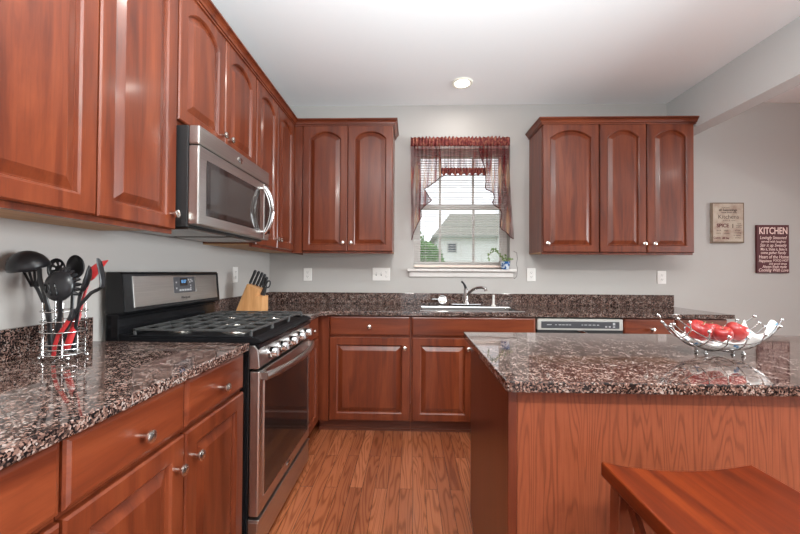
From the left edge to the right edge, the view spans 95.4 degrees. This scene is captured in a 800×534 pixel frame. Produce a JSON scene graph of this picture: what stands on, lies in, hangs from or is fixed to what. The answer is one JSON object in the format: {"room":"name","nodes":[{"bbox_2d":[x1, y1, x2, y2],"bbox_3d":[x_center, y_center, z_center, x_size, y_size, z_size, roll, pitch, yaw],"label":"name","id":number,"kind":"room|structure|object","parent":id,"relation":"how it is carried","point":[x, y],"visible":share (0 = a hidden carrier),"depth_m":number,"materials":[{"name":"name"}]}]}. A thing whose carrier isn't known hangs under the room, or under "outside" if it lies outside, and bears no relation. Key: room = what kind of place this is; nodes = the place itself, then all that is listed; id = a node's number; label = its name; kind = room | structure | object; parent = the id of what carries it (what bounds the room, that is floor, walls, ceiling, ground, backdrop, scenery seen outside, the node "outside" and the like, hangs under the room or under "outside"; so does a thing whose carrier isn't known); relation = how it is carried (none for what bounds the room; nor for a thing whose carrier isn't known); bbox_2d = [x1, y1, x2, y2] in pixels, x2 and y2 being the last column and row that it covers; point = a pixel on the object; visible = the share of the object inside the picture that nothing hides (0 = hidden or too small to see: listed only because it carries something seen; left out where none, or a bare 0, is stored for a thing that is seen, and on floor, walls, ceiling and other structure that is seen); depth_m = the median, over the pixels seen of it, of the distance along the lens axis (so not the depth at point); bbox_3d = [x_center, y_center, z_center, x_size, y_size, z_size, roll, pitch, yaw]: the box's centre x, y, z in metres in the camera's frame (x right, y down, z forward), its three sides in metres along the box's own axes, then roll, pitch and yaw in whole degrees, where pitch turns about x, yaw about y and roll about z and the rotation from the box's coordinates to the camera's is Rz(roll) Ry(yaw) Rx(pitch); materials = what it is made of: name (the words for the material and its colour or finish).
{"room":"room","nodes":[
{"label":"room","id":0,"kind":"room"},
{"bbox_2d":[5,251,52,349],"bbox_3d":[-1.213,0.113,1.186,0.109,0.334,0.104,0,-1,30],"label":"ladle","id":1,"kind":"object","parent":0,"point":[22,261],"visible":0.97,"depth_m":1.17,"materials":[{"name":"black plastic"}]},
{"bbox_2d":[5,251,51,272],"bbox_3d":[-1.211,-0.017,1.187,0.112,0.073,0.100,0,-1,2],"label":"bowl","id":2,"kind":"object","parent":1,"relation":"on","point":[22,261],"depth_m":1.15,"materials":[{"name":"black plastic"}]},
{"bbox_2d":[0,218,269,340],"bbox_3d":[-1.418,-0.175,-0.113,0.200,2.745,7.400,0,-1,2],"label":"wall","id":3,"kind":"structure","parent":0,"point":[125,251],"depth_m":1.53,"materials":[{"name":"grey paint"}]},
{"bbox_2d":[0,317,92,361],"bbox_3d":[-1.279,0.247,0.906,0.020,0.100,1.157,0,-1,2],"label":"backsplash","id":4,"kind":"structure","parent":3,"relation":"attached to","point":[17,342],"depth_m":1.23,"materials":[{"name":"brown stone"}]},
{"bbox_2d":[0,0,180,233],"bbox_3d":[-1.091,-0.683,1.147,0.369,1.081,0.762,0,-1,2],"label":"upper cabinet","id":5,"kind":"object","parent":3,"relation":"attached to","point":[88,88],"visible":1,"depth_m":1.11,"materials":[{"name":"brown wood"}]},
{"bbox_2d":[177,0,255,162],"bbox_3d":[-1.067,-0.908,1.915,0.369,0.612,0.764,0,-1,2],"label":"upper cabinet","id":6,"kind":"object","parent":3,"relation":"attached to","point":[216,90],"visible":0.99,"depth_m":1.79,"materials":[{"name":"brown wood"}]},
{"bbox_2d":[134,125,274,241],"bbox_3d":[-1.006,-0.376,1.914,0.497,0.438,0.765,0,-1,2],"label":"microwave","id":7,"kind":"object","parent":6,"relation":"attached to","point":[222,195],"visible":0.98,"depth_m":1.70,"materials":[{"name":"silver metal"}]},
{"bbox_2d":[232,267,237,282],"bbox_3d":[-1.229,0.058,2.716,0.009,0.118,0.078,0,-1,2],"label":"wall outlet","id":8,"kind":"object","parent":3,"relation":"attached to","point":[234,269],"visible":1,"depth_m":2.70,"materials":[{"name":"white plastic"}]},
{"bbox_2d":[203,79,302,254],"bbox_3d":[-1.040,-0.661,2.838,0.369,1.081,1.086,0,-1,2],"label":"upper cabinet","id":9,"kind":"object","parent":3,"relation":"attached to","point":[274,129],"visible":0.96,"depth_m":2.65,"materials":[{"name":"brown wood"}]},
{"bbox_2d":[268,421,472,533],"bbox_3d":[2.171,1.269,-0.240,7.400,0.100,7.400,0,-1,2],"label":"floor","id":10,"kind":"structure","parent":0,"point":[350,481],"depth_m":2.04,"materials":[{"name":"brown wood"}]},
{"bbox_2d":[0,442,58,533],"bbox_3d":[-0.984,0.767,0.519,0.637,0.884,0.396,0,-1,2],"label":"base cabinet","id":11,"kind":"object","parent":10,"relation":"on","point":[29,487],"visible":0.84,"depth_m":0.65,"materials":[{"name":"brown wood"}]},
{"bbox_2d":[54,353,242,533],"bbox_3d":[-0.950,0.775,1.104,0.670,0.884,0.770,0,-1,2],"label":"base cabinet","id":12,"kind":"object","parent":10,"relation":"on","point":[170,462],"visible":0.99,"depth_m":1.01,"materials":[{"name":"brown wood"}]},
{"bbox_2d":[0,317,248,469],"bbox_3d":[-0.960,0.265,0.907,0.658,0.131,1.178,0,-1,2],"label":"countertop","id":13,"kind":"structure","parent":12,"relation":"on","point":[47,401],"depth_m":0.99,"materials":[{"name":"brown stone"}]},
{"bbox_2d":[36,301,88,360],"bbox_3d":[-1.116,0.210,1.208,0.128,0.186,0.114,0,-1,2],"label":"utensil caddy","id":14,"kind":"object","parent":13,"relation":"on","point":[63,352],"visible":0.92,"depth_m":1.19,"materials":[{"name":"silver metal"}]},
{"bbox_2d":[23,270,52,337],"bbox_3d":[-1.217,0.145,1.230,0.126,0.275,0.013,0,-1,5],"label":"slotted turner","id":15,"kind":"object","parent":14,"relation":"in","point":[35,284],"visible":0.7,"depth_m":1.23,"materials":[{"name":"black plastic"}]},
{"bbox_2d":[47,258,66,340],"bbox_3d":[-1.168,0.127,1.256,0.102,0.314,0.024,0,-1,10],"label":"slotted spoon","id":16,"kind":"object","parent":14,"relation":"in","point":[49,268],"visible":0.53,"depth_m":1.26,"materials":[{"name":"black plastic"}]},
{"bbox_2d":[47,258,65,275],"bbox_3d":[-1.191,0.007,1.264,0.059,0.074,0.014,0,-1,-7],"label":"bowl","id":17,"kind":"object","parent":16,"relation":"on","point":[49,268],"depth_m":1.26,"materials":[{"name":"black plastic"}]},
{"bbox_2d":[43,267,81,352],"bbox_3d":[-1.081,0.141,1.157,0.106,0.282,0.050,0,-1,2],"label":"server","id":18,"kind":"object","parent":14,"relation":"in","point":[59,285],"visible":1,"depth_m":1.15,"materials":[{"name":"black plastic"}]},
{"bbox_2d":[44,271,74,300],"bbox_3d":[-1.086,0.060,1.152,0.094,0.098,0.029,0,-1,2],"label":"bowl","id":19,"kind":"object","parent":18,"relation":"on","point":[59,285],"depth_m":1.15,"materials":[{"name":"black plastic"}]},
{"bbox_2d":[51,309,74,355],"bbox_3d":[-1.081,0.212,1.167,0.074,0.156,0.016,0,-1,2],"label":"kitchen utensil","id":20,"kind":"object","parent":14,"relation":"in","point":[71,315],"visible":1,"depth_m":1.16,"materials":[{"name":"red plastic"}]},
{"bbox_2d":[66,255,84,349],"bbox_3d":[-1.114,0.121,1.249,0.077,0.324,0.028,0,-1,26],"label":"serving spoon","id":21,"kind":"object","parent":14,"relation":"in","point":[76,263],"visible":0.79,"depth_m":1.25,"materials":[{"name":"black plastic"}]},
{"bbox_2d":[66,255,84,277],"bbox_3d":[-1.113,0.000,1.254,0.079,0.083,0.018,0,-1,13],"label":"bowl","id":22,"kind":"object","parent":21,"relation":"on","point":[76,263],"depth_m":1.26,"materials":[{"name":"black plastic"}]},
{"bbox_2d":[70,265,91,351],"bbox_3d":[-1.042,0.138,1.194,0.099,0.289,0.035,0,-1,31],"label":"spoon","id":23,"kind":"object","parent":14,"relation":"in","point":[88,275],"visible":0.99,"depth_m":1.18,"materials":[{"name":"black plastic"}]},
{"bbox_2d":[80,265,91,292],"bbox_3d":[-1.026,0.039,1.188,0.068,0.091,0.030,0,-1,44],"label":"bowl","id":24,"kind":"object","parent":23,"relation":"on","point":[88,275],"depth_m":1.17,"materials":[{"name":"black plastic"}]},
{"bbox_2d":[58,258,105,349],"bbox_3d":[-1.027,0.120,1.172,0.148,0.298,0.024,0,-1,2],"label":"bent turner","id":25,"kind":"object","parent":14,"relation":"in","point":[101,273],"visible":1,"depth_m":1.17,"materials":[{"name":"black plastic"}]},
{"bbox_2d":[63,260,107,348],"bbox_3d":[-1.052,0.124,1.221,0.113,0.296,0.048,1,-1,-37],"label":"spatula","id":26,"kind":"object","parent":14,"relation":"in","point":[70,337],"visible":0.56,"depth_m":1.20,"materials":[{"name":"red plastic"}]},
{"bbox_2d":[105,272,313,533],"bbox_3d":[-0.864,0.627,1.889,0.737,1.200,0.758,0,-1,2],"label":"gas range","id":27,"kind":"object","parent":10,"relation":"on","point":[139,306],"visible":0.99,"depth_m":1.66,"materials":[{"name":"silver metal"}]},
{"bbox_2d":[118,315,310,343],"bbox_3d":[-0.867,0.308,1.894,0.607,0.031,0.758,0,-1,2],"label":"cooktop","id":28,"kind":"object","parent":27,"relation":"in","point":[268,334],"depth_m":1.61,"materials":[{"name":"black metal"}]},
{"bbox_2d":[306,317,317,437],"bbox_3d":[-0.898,0.797,2.816,0.670,0.884,1.084,0,-1,2],"label":"base cabinet","id":29,"kind":"object","parent":10,"relation":"on","point":[313,355],"visible":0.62,"depth_m":2.55,"materials":[{"name":"brown wood"}]},
{"bbox_2d":[215,292,734,319],"bbox_3d":[0.600,0.299,2.778,3.664,0.131,1.085,0,-1,2],"label":"countertop","id":30,"kind":"structure","parent":29,"relation":"on","point":[314,305],"depth_m":3.23,"materials":[{"name":"brown stone"}]},
{"bbox_2d":[236,284,267,310],"bbox_3d":[-1.044,0.219,2.572,0.184,0.203,0.110,0,-1,2],"label":"knife block","id":31,"kind":"object","parent":30,"relation":"on","point":[251,299],"visible":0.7,"depth_m":2.52,"materials":[{"name":"brown wood"}]},
{"bbox_2d":[249,270,256,283],"bbox_3d":[-1.028,0.070,2.538,0.055,0.102,0.018,0,-1,2],"label":"kitchen knife","id":32,"kind":"object","parent":31,"relation":"in","point":[255,271],"visible":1,"depth_m":2.53,"materials":[{"name":"black"}]},
{"bbox_2d":[252,271,259,284],"bbox_3d":[-1.011,0.078,2.558,0.055,0.102,0.018,0,-1,2],"label":"kitchen knife","id":33,"kind":"object","parent":31,"relation":"in","point":[258,272],"visible":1,"depth_m":2.55,"materials":[{"name":"black"}]},
{"bbox_2d":[256,272,263,285],"bbox_3d":[-0.995,0.086,2.577,0.055,0.102,0.018,0,-1,2],"label":"kitchen knife","id":34,"kind":"object","parent":31,"relation":"in","point":[262,273],"visible":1,"depth_m":2.57,"materials":[{"name":"black"}]},
{"bbox_2d":[260,277,270,295],"bbox_3d":[-0.948,0.139,2.570,0.075,0.130,0.019,0,-1,2],"label":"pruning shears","id":35,"kind":"object","parent":31,"relation":"in","point":[265,287],"visible":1,"depth_m":2.56,"materials":[{"name":"black plastic"}]},
{"bbox_2d":[432,295,446,304],"bbox_3d":[0.355,0.295,3.274,0.137,0.082,0.034,0,-1,2],"label":"strainer","id":36,"kind":"object","parent":30,"relation":"on","point":[442,300],"visible":1,"depth_m":3.27,"materials":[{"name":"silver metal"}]},
{"bbox_2d":[450,281,486,305],"bbox_3d":[0.580,0.224,3.087,0.294,0.213,0.145,0,-1,2],"label":"faucet","id":37,"kind":"object","parent":30,"relation":"on","point":[466,292],"visible":1,"depth_m":3.11,"materials":[{"name":"silver metal"}]},
{"bbox_2d":[419,306,524,311],"bbox_3d":[0.548,0.421,2.919,0.791,0.178,0.363,0,-1,2],"label":"sink","id":38,"kind":"object","parent":30,"relation":"in","point":[421,308],"visible":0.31,"depth_m":3.08,"materials":[{"name":"silver metal"}]},
{"bbox_2d":[422,307,515,310],"bbox_3d":[0.548,0.426,2.919,0.739,0.168,0.319,0,-1,2],"label":"basin","id":39,"kind":"object","parent":38,"relation":"in","point":[423,308],"depth_m":3.08,"materials":[{"name":"grey metal"}]},
{"bbox_2d":[491,295,495,305],"bbox_3d":[0.803,0.286,3.123,0.040,0.094,0.046,0,-1,2],"label":"soap dispenser","id":40,"kind":"object","parent":30,"relation":"on","point":[493,296],"visible":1,"depth_m":3.12,"materials":[{"name":"white plastic"}]},
{"bbox_2d":[318,315,410,430],"bbox_3d":[-0.262,0.804,3.004,0.695,0.884,0.670,0,-1,2],"label":"base cabinet","id":41,"kind":"object","parent":10,"relation":"on","point":[364,360],"visible":1,"depth_m":2.71,"materials":[{"name":"brown wood"}]},
{"bbox_2d":[410,316,535,431],"bbox_3d":[0.548,0.809,2.979,0.922,0.884,0.670,0,-1,2],"label":"base cabinet","id":42,"kind":"object","parent":10,"relation":"on","point":[440,386],"visible":0.44,"depth_m":2.69,"materials":[{"name":"brown wood"}]},
{"bbox_2d":[536,317,622,333],"bbox_3d":[1.321,0.818,2.942,0.619,0.875,0.602,0,-1,2],"label":"dishwasher","id":43,"kind":"object","parent":10,"relation":"on","point":[543,324],"visible":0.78,"depth_m":2.65,"materials":[{"name":"silver metal"}]},
{"bbox_2d":[470,348,799,533],"bbox_3d":[1.304,0.792,1.311,1.994,0.884,0.680,0,-1,2],"label":"kitchen island","id":44,"kind":"object","parent":10,"relation":"on","point":[536,458],"visible":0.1,"depth_m":1.00,"materials":[{"name":"brown wood"}]},
{"bbox_2d":[463,332,799,396],"bbox_3d":[1.312,0.335,1.357,2.025,0.030,0.814,0,-1,2],"label":"island countertop","id":45,"kind":"structure","parent":44,"relation":"on","point":[589,363],"depth_m":1.16,"materials":[{"name":"brown stone"}]},
{"bbox_2d":[656,314,783,355],"bbox_3d":[1.160,0.248,1.329,0.367,0.140,0.211,0,-1,2],"label":"fruit basket","id":46,"kind":"object","parent":45,"relation":"on","point":[766,336],"visible":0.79,"depth_m":1.28,"materials":[{"name":"silver metal"}]},
{"bbox_2d":[675,320,777,348],"bbox_3d":[1.175,0.241,1.327,0.264,0.117,0.171,0,-1,2],"label":"paper napkin","id":47,"kind":"object","parent":46,"relation":"in","point":[772,324],"visible":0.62,"depth_m":1.28,"materials":[{"name":"white paper"}]},
{"bbox_2d":[685,320,712,340],"bbox_3d":[1.084,0.231,1.320,0.078,0.077,0.078,0,-1,2],"label":"apple","id":48,"kind":"object","parent":47,"relation":"on","point":[701,327],"visible":0.76,"depth_m":1.30,"materials":[{"name":"red food"}]},
{"bbox_2d":[707,322,719,340],"bbox_3d":[1.159,0.241,1.351,0.069,0.068,0.068,0,-1,2],"label":"apple","id":49,"kind":"object","parent":47,"relation":"on","point":[712,325],"visible":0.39,"depth_m":1.33,"materials":[{"name":"red food"}]},
{"bbox_2d":[713,326,733,341],"bbox_3d":[1.158,0.240,1.304,0.058,0.058,0.058,0,-1,2],"label":"apple","id":50,"kind":"object","parent":47,"relation":"on","point":[720,333],"visible":0.88,"depth_m":1.29,"materials":[{"name":"red food"}]},
{"bbox_2d":[725,322,749,340],"bbox_3d":[1.250,0.239,1.351,0.071,0.069,0.070,0,-1,2],"label":"apple","id":51,"kind":"object","parent":47,"relation":"on","point":[740,332],"visible":0.66,"depth_m":1.33,"materials":[{"name":"red food"}]},
{"bbox_2d":[620,318,726,333],"bbox_3d":[2.007,0.817,2.935,0.750,0.884,0.670,0,-1,2],"label":"base cabinet","id":52,"kind":"object","parent":10,"relation":"on","point":[630,325],"visible":0.16,"depth_m":2.64,"materials":[{"name":"brown wood"}]},
{"bbox_2d":[601,462,799,533],"bbox_3d":[0.671,0.851,0.682,0.364,0.741,0.422,0,-1,2],"label":"stool","id":53,"kind":"object","parent":10,"relation":"on","point":[744,499],"visible":1,"depth_m":0.78,"materials":[{"name":"brown wood"}]},
{"bbox_2d":[211,0,799,105],"bbox_3d":[2.189,-1.576,-0.203,7.400,0.100,7.400,0,-1,2],"label":"ceiling","id":54,"kind":"structure","parent":0,"point":[313,52],"depth_m":2.46,"materials":[{"name":"white paint"}]},
{"bbox_2d":[452,77,472,88],"bbox_3d":[0.505,-1.489,2.948,0.168,0.012,0.168,0,-1,2],"label":"recessed light","id":55,"kind":"object","parent":54,"relation":"in","point":[462,82],"visible":1,"depth_m":2.94,"materials":[{"name":"white glass"}]},
{"bbox_2d":[667,16,799,135],"bbox_3d":[2.375,-1.352,-0.211,0.135,0.345,7.000,0,-1,2],"label":"ceiling beam","id":56,"kind":"structure","parent":54,"relation":"attached to","point":[770,68],"depth_m":2.52,"materials":[{"name":"grey paint"}]},
{"bbox_2d":[269,103,799,383],"bbox_3d":[2.288,-0.106,3.376,7.000,2.745,0.200,0,-1,2],"label":"wall","id":57,"kind":"structure","parent":0,"point":[751,158],"depth_m":3.28,"materials":[{"name":"grey paint"}]},
{"bbox_2d":[195,0,398,139],"bbox_3d":[-0.494,-1.217,2.064,0.890,0.053,2.620,0,-1,2],"label":"crown molding","id":58,"kind":"structure","parent":57,"relation":"attached to","point":[207,6],"depth_m":2.46,"materials":[{"name":"brown wood"}]},
{"bbox_2d":[303,268,311,280],"bbox_3d":[-0.854,0.069,3.364,0.078,0.118,0.009,0,-1,2],"label":"wall outlet","id":59,"kind":"object","parent":57,"relation":"attached to","point":[307,276],"visible":1,"depth_m":3.36,"materials":[{"name":"white plastic"}]},
{"bbox_2d":[292,126,394,253],"bbox_3d":[-0.476,-0.653,3.181,0.842,1.081,0.369,0,-1,2],"label":"upper cabinet","id":60,"kind":"object","parent":57,"relation":"attached to","point":[344,176],"visible":0.98,"depth_m":3.03,"materials":[{"name":"brown wood"}]},
{"bbox_2d":[372,268,389,280],"bbox_3d":[-0.173,0.067,3.340,0.163,0.118,0.017,0,-1,2],"label":"light switch","id":61,"kind":"object","parent":57,"relation":"attached to","point":[378,274],"visible":1,"depth_m":3.34,"materials":[{"name":"white plastic"}]},
{"bbox_2d":[215,292,673,312],"bbox_3d":[0.600,0.284,2.778,3.664,0.100,1.085,0,-1,2],"label":"backsplash","id":62,"kind":"structure","parent":57,"relation":"attached to","point":[231,303],"depth_m":3.29,"materials":[{"name":"brown stone"}]},
{"bbox_2d":[407,150,516,277],"bbox_3d":[0.564,-0.516,3.404,0.983,1.225,0.240,0,-1,2],"label":"window","id":63,"kind":"structure","parent":57,"relation":"in","point":[473,272],"depth_m":3.43,"materials":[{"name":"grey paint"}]},
{"bbox_2d":[439,157,473,203],"bbox_3d":[0.543,-0.820,3.498,0.338,0.465,0.014,0,-1,2],"label":"window pane","id":64,"kind":"object","parent":63,"relation":"attached to","point":[441,157],"depth_m":3.49,"materials":[{"name":"clear glass"}]},
{"bbox_2d":[439,210,474,261],"bbox_3d":[0.538,-0.299,3.457,0.338,0.499,0.014,0,-1,2],"label":"window pane","id":65,"kind":"object","parent":63,"relation":"attached to","point":[473,211],"depth_m":3.45,"materials":[{"name":"clear glass"}]},
{"bbox_2d":[414,145,517,278],"bbox_3d":[0.597,-0.511,3.332,0.927,1.236,0.112,0,-1,2],"label":"window blind","id":66,"kind":"object","parent":63,"relation":"attached to","point":[445,147],"visible":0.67,"depth_m":3.37,"materials":[{"name":"white plastic"}]},
{"bbox_2d":[487,248,512,268],"bbox_3d":[0.904,-0.078,3.288,0.239,0.196,0.094,0,-1,2],"label":"potted plant","id":67,"kind":"object","parent":63,"relation":"on","point":[505,264],"visible":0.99,"depth_m":3.27,"materials":[{"name":"green plant"}]},
{"bbox_2d":[410,136,513,239],"bbox_3d":[0.555,-0.709,3.279,0.926,0.939,0.055,0,-1,2],"label":"valance curtain","id":68,"kind":"object","parent":57,"relation":"hanging from","point":[501,145],"visible":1,"depth_m":3.28,"materials":[{"name":"red fabric"}]},
{"bbox_2d":[527,268,535,280],"bbox_3d":[1.192,0.071,3.302,0.078,0.118,0.009,0,-1,2],"label":"wall outlet","id":69,"kind":"object","parent":57,"relation":"attached to","point":[531,272],"visible":1,"depth_m":3.30,"materials":[{"name":"white plastic"}]},
{"bbox_2d":[529,125,598,254],"bbox_3d":[1.403,-0.642,3.124,0.460,1.081,0.369,0,-1,2],"label":"upper cabinet","id":70,"kind":"object","parent":57,"relation":"attached to","point":[563,159],"visible":1,"depth_m":2.98,"materials":[{"name":"brown wood"}]},
{"bbox_2d":[525,116,698,139],"bbox_3d":[1.784,-1.188,3.120,1.290,0.053,0.371,0,-1,2],"label":"crown molding","id":71,"kind":"structure","parent":57,"relation":"attached to","point":[571,120],"depth_m":2.95,"materials":[{"name":"brown wood"}]},
{"bbox_2d":[598,124,693,254],"bbox_3d":[2.011,-0.638,3.106,0.754,1.081,0.369,0,-1,2],"label":"upper cabinet","id":72,"kind":"object","parent":57,"relation":"attached to","point":[646,171],"visible":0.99,"depth_m":2.96,"materials":[{"name":"brown wood"}]},
{"bbox_2d":[657,271,665,283],"bbox_3d":[2.352,0.094,3.267,0.078,0.118,0.009,0,-1,2],"label":"wall outlet","id":73,"kind":"object","parent":57,"relation":"attached to","point":[661,275],"visible":1,"depth_m":3.27,"materials":[{"name":"white plastic"}]},
{"bbox_2d":[710,203,743,242],"bbox_3d":[2.919,-0.394,3.248,0.279,0.359,0.024,0,-1,2],"label":"wall sign","id":74,"kind":"object","parent":57,"relation":"attached to","point":[726,219],"visible":1,"depth_m":3.24,"materials":[{"name":"paper"}]},
{"bbox_2d":[755,225,788,272],"bbox_3d":[3.311,-0.160,3.236,0.277,0.427,0.020,0,-1,2],"label":"wall sign","id":75,"kind":"object","parent":57,"relation":"attached to","point":[771,241],"visible":1,"depth_m":3.23,"materials":[{"name":"red"}]},
{"label":"outside","id":76,"kind":"structure","parent":0,"visible":0},
{"bbox_3d":[9.829,2.397,38.336,100.000,0.050,69.400,0,-1,2],"label":"ground","id":77,"kind":"structure","parent":76,"visible":0},
{"bbox_2d":[420,240,445,261],"bbox_3d":[1.265,0.376,16.802,1.740,3.320,1.688,0,-1,2],"label":"tree","id":78,"kind":"object","parent":77,"relation":"on","point":[422,253],"visible":0.35,"depth_m":16.32,"materials":[{"name":"green plant"}]},
{"bbox_2d":[429,213,498,261],"bbox_3d":[7.955,-0.836,25.298,11.900,6.050,8.460,0,-1,2],"label":"neighbor house","id":79,"kind":"structure","parent":77,"relation":"on","point":[480,247],"depth_m":21.66,"materials":[{"name":"white"}]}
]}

